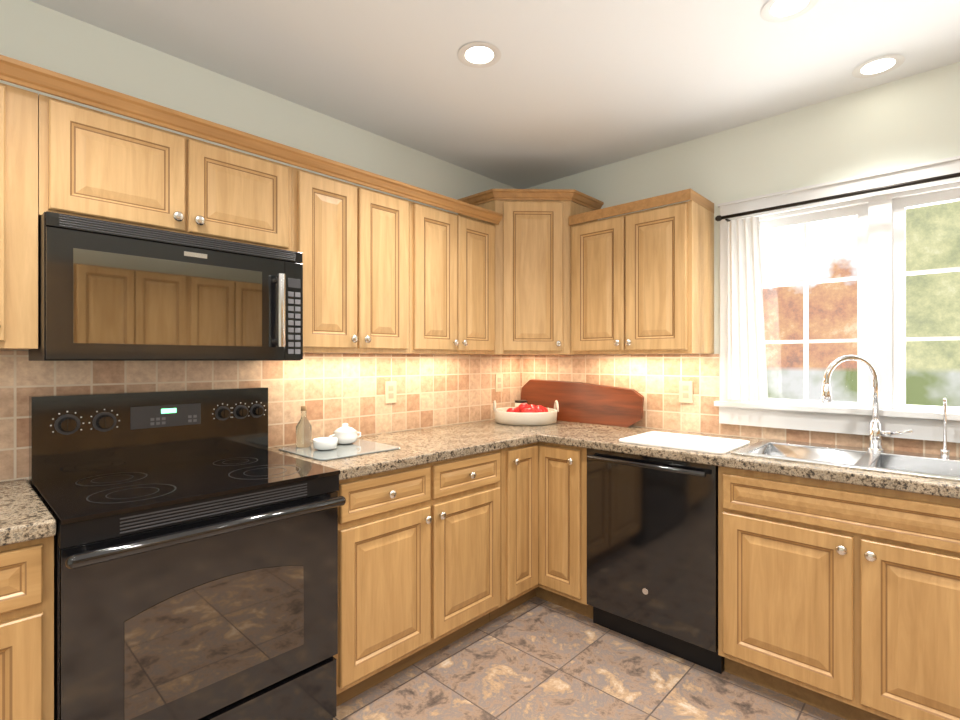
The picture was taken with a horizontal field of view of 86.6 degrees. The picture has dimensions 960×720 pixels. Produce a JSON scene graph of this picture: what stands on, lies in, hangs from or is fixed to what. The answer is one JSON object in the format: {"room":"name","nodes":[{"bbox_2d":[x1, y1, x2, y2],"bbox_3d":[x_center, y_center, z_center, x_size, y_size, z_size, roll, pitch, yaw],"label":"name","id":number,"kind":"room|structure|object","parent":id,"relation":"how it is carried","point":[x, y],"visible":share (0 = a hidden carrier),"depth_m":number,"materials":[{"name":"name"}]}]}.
{"room":"kitchen","nodes":[
{"label":"kitchen","id":0,"kind":"room"},
{"bbox_2d":[0,0,520,355],"bbox_3d":[-1.243,0.057,2.049,0.140,2.490,4.580,0,0,43],"label":"wall","id":1,"kind":"structure","parent":0,"point":[35,34],"depth_m":2.07,"materials":[{"name":"white paint"}]},
{"bbox_2d":[0,83,37,349],"bbox_3d":[-1.591,-0.401,1.318,0.353,0.735,0.656,0,0,43],"label":"upper cabinet","id":2,"kind":"object","parent":1,"relation":"attached to","point":[18,218],"visible":0.93,"depth_m":1.44,"materials":[{"name":"brown wood"}]},
{"bbox_2d":[38,94,291,250],"bbox_3d":[-1.103,-0.594,1.836,0.353,0.348,0.764,0,0,43],"label":"upper cabinet","id":3,"kind":"object","parent":1,"relation":"attached to","point":[96,164],"visible":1,"depth_m":1.67,"materials":[{"name":"brown wood"}]},
{"bbox_2d":[29,211,302,360],"bbox_3d":[-1.059,-0.205,1.794,0.437,0.415,0.758,0,0,43],"label":"microwave","id":4,"kind":"object","parent":3,"relation":"attached to","point":[110,291],"visible":1,"depth_m":1.60,"materials":[{"name":"black metal"}]},
{"bbox_2d":[0,55,502,224],"bbox_3d":[-0.791,-0.794,1.924,0.040,0.052,2.638,0,0,43],"label":"crown molding","id":5,"kind":"structure","parent":3,"relation":"attached to","point":[25,74],"depth_m":1.76,"materials":[{"name":"brown wood"}]},
{"bbox_2d":[0,350,520,482],"bbox_3d":[-0.879,0.196,2.324,0.012,0.453,3.400,0,0,43],"label":"backsplash","id":6,"kind":"structure","parent":1,"relation":"attached to","point":[332,392],"depth_m":2.41,"materials":[{"name":"tile"}]},
{"bbox_2d":[385,381,395,402],"bbox_3d":[-0.478,0.172,2.734,0.007,0.116,0.072,0,0,43],"label":"electrical outlet","id":7,"kind":"object","parent":6,"relation":"attached to","point":[390,391],"visible":1,"depth_m":2.73,"materials":[{"name":"beige plastic"}]},
{"bbox_2d":[495,374,502,391],"bbox_3d":[0.127,0.152,3.376,0.007,0.116,0.072,0,0,43],"label":"electrical outlet","id":8,"kind":"object","parent":6,"relation":"attached to","point":[498,382],"visible":1,"depth_m":3.37,"materials":[{"name":"beige plastic"}]},
{"bbox_2d":[292,167,408,353],"bbox_3d":[-0.636,-0.401,2.330,0.353,0.735,0.591,0,0,43],"label":"upper cabinet","id":9,"kind":"object","parent":1,"relation":"attached to","point":[350,242],"visible":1,"depth_m":2.20,"materials":[{"name":"brown wood"}]},
{"bbox_2d":[386,201,494,354],"bbox_3d":[-0.220,-0.401,2.771,0.353,0.735,0.619,0,0,43],"label":"upper cabinet","id":10,"kind":"object","parent":1,"relation":"attached to","point":[451,283],"visible":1,"depth_m":2.63,"materials":[{"name":"brown wood"}]},
{"bbox_2d":[458,200,596,354],"bbox_3d":[0.296,-0.473,3.132,0.608,0.880,0.608,0,0,43],"label":"upper cabinet","id":11,"kind":"object","parent":1,"relation":"attached to","point":[532,277],"visible":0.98,"depth_m":2.90,"materials":[{"name":"brown wood"}]},
{"bbox_2d":[458,189,603,209],"bbox_3d":[0.297,-0.939,3.103,0.649,0.052,0.649,0,0,43],"label":"crown molding","id":12,"kind":"structure","parent":11,"relation":"attached to","point":[581,198],"depth_m":2.90,"materials":[{"name":"brown wood"}]},
{"bbox_2d":[29,0,959,188],"bbox_3d":[0.263,-1.238,0.629,4.280,0.100,4.580,0,0,43],"label":"ceiling","id":13,"kind":"structure","parent":0,"point":[559,89],"depth_m":2.02,"materials":[{"name":"white paint"}]},
{"bbox_2d":[458,42,500,67],"bbox_3d":[-0.002,-1.184,1.984,0.170,0.004,0.170,0,0,43],"label":"recessed light","id":14,"kind":"object","parent":13,"relation":"in","point":[479,54],"visible":1,"depth_m":1.98,"materials":[{"name":"white"}]},
{"bbox_2d":[761,0,818,22],"bbox_3d":[1.035,-1.184,1.705,0.170,0.004,0.170,0,0,43],"label":"recessed light","id":15,"kind":"object","parent":13,"relation":"in","point":[774,11],"visible":1,"depth_m":1.72,"materials":[{"name":"white"}]},
{"bbox_2d":[852,54,904,77],"bbox_3d":[1.608,-1.184,2.060,0.170,0.004,0.170,0,0,43],"label":"recessed light","id":16,"kind":"object","parent":13,"relation":"in","point":[877,66],"visible":1,"depth_m":2.06,"materials":[{"name":"white"}]},
{"bbox_2d":[333,596,845,719],"bbox_3d":[0.263,1.352,0.629,4.280,0.100,4.580,0,0,43],"label":"floor","id":17,"kind":"structure","parent":0,"point":[535,658],"depth_m":2.04,"materials":[{"name":"tile"}]},
{"bbox_2d":[0,536,53,719],"bbox_3d":[-1.463,0.865,1.231,0.658,0.875,0.605,0,0,43],"label":"base cabinet","id":18,"kind":"object","parent":17,"relation":"on","point":[26,630],"visible":0.94,"depth_m":1.21,"materials":[{"name":"brown wood"}]},
{"bbox_2d":[0,479,55,545],"bbox_3d":[-1.464,0.407,1.232,0.631,0.040,0.607,0,0,43],"label":"countertop","id":19,"kind":"structure","parent":18,"relation":"on","point":[25,514],"depth_m":1.27,"materials":[{"name":"granite"}]},
{"bbox_2d":[29,387,345,719],"bbox_3d":[-0.959,0.710,1.700,0.692,1.185,0.758,0,0,43],"label":"range","id":20,"kind":"object","parent":17,"relation":"on","point":[196,557],"visible":1,"depth_m":1.55,"materials":[{"name":"black metal"}]},
{"bbox_2d":[333,449,500,706],"bbox_3d":[-0.415,0.865,2.342,0.658,0.875,0.912,0,0,43],"label":"base cabinet","id":21,"kind":"object","parent":17,"relation":"on","point":[419,562],"visible":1,"depth_m":2.07,"materials":[{"name":"brown wood"}]},
{"bbox_2d":[489,442,592,621],"bbox_3d":[0.302,0.865,2.921,0.907,0.875,0.907,0,0,43],"label":"base cabinet","id":22,"kind":"object","parent":17,"relation":"on","point":[543,520],"visible":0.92,"depth_m":2.58,"materials":[{"name":"brown wood"}]},
{"bbox_2d":[268,423,539,480],"bbox_3d":[-0.326,0.407,2.434,0.637,0.040,1.170,0,0,43],"label":"countertop","id":23,"kind":"structure","parent":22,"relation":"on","point":[421,446],"depth_m":2.33,"materials":[{"name":"stone"}]},
{"bbox_2d":[278,439,400,459],"bbox_3d":[-0.607,0.384,2.213,0.380,0.006,0.390,0,0,43],"label":"board","id":24,"kind":"object","parent":23,"relation":"on","point":[359,447],"visible":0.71,"depth_m":2.15,"materials":[{"name":"white"}]},
{"bbox_2d":[296,406,311,447],"bbox_3d":[-0.774,0.291,2.240,0.066,0.178,0.066,0,0,43],"label":"oil bottle","id":25,"kind":"object","parent":24,"relation":"on","point":[303,433],"visible":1,"depth_m":2.22,"materials":[{"name":"clear glass"}]},
{"bbox_2d":[313,437,337,450],"bbox_3d":[-0.659,0.358,2.172,0.102,0.045,0.104,0,0,43],"label":"ramekin","id":26,"kind":"object","parent":24,"relation":"on","point":[325,443],"visible":1,"depth_m":2.13,"materials":[{"name":"white ceramic"}]},
{"bbox_2d":[328,423,360,444],"bbox_3d":[-0.614,0.334,2.322,0.112,0.093,0.167,0,0,43],"label":"sugar bowl","id":27,"kind":"object","parent":24,"relation":"on","point":[345,433],"visible":0.92,"depth_m":2.28,"materials":[{"name":"white ceramic"}]},
{"bbox_2d":[488,419,577,426],"bbox_3d":[0.320,0.407,3.123,0.631,0.040,0.420,0,0,43],"label":"countertop","id":28,"kind":"structure","parent":22,"relation":"on","point":[558,423],"depth_m":3.06,"materials":[{"name":"stone"}]},
{"bbox_2d":[468,420,959,498],"bbox_3d":[0.947,0.407,2.481,2.426,0.040,0.637,0,0,43],"label":"countertop","id":29,"kind":"structure","parent":22,"relation":"on","point":[585,435],"depth_m":2.04,"materials":[{"name":"stone"}]},
{"bbox_2d":[493,400,558,425],"bbox_3d":[0.284,0.318,3.169,0.390,0.136,0.390,0,0,43],"label":"basket tray","id":30,"kind":"object","parent":29,"relation":"on","point":[522,413],"visible":1,"depth_m":3.03,"materials":[{"name":"ceramic"}]},
{"bbox_2d":[521,379,643,426],"bbox_3d":[0.605,0.258,3.195,0.875,0.255,0.068,0,0,43],"label":"cutting board","id":31,"kind":"object","parent":29,"relation":"on","point":[582,402],"visible":0.79,"depth_m":3.13,"materials":[{"name":"brown wood"}]},
{"bbox_2d":[619,431,749,453],"bbox_3d":[0.949,0.380,2.380,0.475,0.013,0.390,0,0,43],"label":"cutting board","id":32,"kind":"object","parent":29,"relation":"on","point":[707,444],"visible":1,"depth_m":2.33,"materials":[{"name":"white plastic"}]},
{"bbox_2d":[731,438,959,481],"bbox_3d":[1.514,0.473,1.984,0.850,0.188,0.520,0,0,43],"label":"sink","id":33,"kind":"object","parent":29,"relation":"in","point":[934,466],"visible":0.29,"depth_m":2.05,"materials":[{"name":"silver metal"}]},
{"bbox_2d":[821,354,913,451],"bbox_3d":[1.595,0.178,2.103,0.290,0.402,0.197,0,0,43],"label":"faucet","id":34,"kind":"object","parent":29,"relation":"on","point":[876,432],"visible":1,"depth_m":2.12,"materials":[{"name":"silver metal"}]},
{"bbox_2d":[940,397,949,457],"bbox_3d":[1.795,0.262,1.969,0.028,0.235,0.084,0,0,43],"label":"filter faucet","id":35,"kind":"object","parent":29,"relation":"on","point":[944,452],"visible":1,"depth_m":1.99,"materials":[{"name":"silver metal"}]},
{"bbox_2d":[587,448,724,673],"bbox_3d":[0.927,0.866,2.475,0.604,0.872,0.643,0,0,43],"label":"dishwasher","id":36,"kind":"object","parent":17,"relation":"on","point":[652,551],"visible":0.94,"depth_m":2.24,"materials":[{"name":"black metal"}]},
{"bbox_2d":[718,466,959,719],"bbox_3d":[1.496,0.865,1.965,0.918,0.875,0.658,0,0,43],"label":"base cabinet","id":37,"kind":"object","parent":17,"relation":"on","point":[841,600],"visible":0.98,"depth_m":1.78,"materials":[{"name":"brown wood"}]},
{"bbox_2d":[521,62,959,355],"bbox_3d":[1.837,0.057,2.195,4.140,2.490,0.140,0,0,43],"label":"wall","id":38,"kind":"structure","parent":0,"point":[909,120],"depth_m":2.41,"materials":[{"name":"white paint"}]},
{"bbox_2d":[571,200,713,354],"bbox_3d":[0.856,-0.401,2.779,0.686,0.735,0.353,0,0,43],"label":"upper cabinet","id":39,"kind":"object","parent":38,"relation":"attached to","point":[642,282],"visible":1,"depth_m":2.62,"materials":[{"name":"brown wood"}]},
{"bbox_2d":[569,188,713,225],"bbox_3d":[0.867,-0.794,2.790,0.688,0.052,0.323,0,0,43],"label":"crown molding","id":40,"kind":"structure","parent":39,"relation":"attached to","point":[690,194],"depth_m":2.61,"materials":[{"name":"brown wood"}]},
{"bbox_2d":[521,354,959,456],"bbox_3d":[1.284,0.196,2.613,2.738,0.453,0.012,0,0,43],"label":"backsplash","id":41,"kind":"structure","parent":38,"relation":"attached to","point":[653,380],"depth_m":2.81,"materials":[{"name":"tile"}]},
{"bbox_2d":[679,381,692,402],"bbox_3d":[1.114,0.172,2.759,0.072,0.116,0.007,0,0,43],"label":"electrical outlet","id":42,"kind":"object","parent":41,"relation":"attached to","point":[685,391],"visible":1,"depth_m":2.75,"materials":[{"name":"beige plastic"}]},
{"bbox_2d":[714,156,959,442],"bbox_3d":[1.758,-0.239,2.235,1.340,1.130,0.192,0,0,43],"label":"window unit","id":43,"kind":"structure","parent":38,"relation":"in","point":[882,338],"depth_m":2.23,"materials":[{"name":"white wood"}]},
{"bbox_2d":[715,172,959,221],"bbox_3d":[1.678,-0.716,2.163,1.287,0.030,0.074,0,0,43],"label":"curtain rod","id":44,"kind":"object","parent":43,"relation":"attached to","point":[877,189],"visible":1,"depth_m":2.22,"materials":[{"name":"black metal"}]},
{"bbox_2d":[728,216,767,400],"bbox_3d":[1.304,-0.248,2.485,0.183,0.890,0.032,0,0,43],"label":"curtain","id":45,"kind":"object","parent":44,"relation":"hanging from","point":[747,372],"visible":1,"depth_m":2.49,"materials":[{"name":"white fabric"}]},
{"label":"outside","id":46,"kind":"structure","parent":0,"visible":0},
{"bbox_2d":[760,201,959,406],"bbox_3d":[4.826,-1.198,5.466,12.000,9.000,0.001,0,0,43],"label":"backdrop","id":47,"kind":"structure","parent":46,"point":[849,384],"depth_m":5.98,"materials":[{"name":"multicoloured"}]}
]}

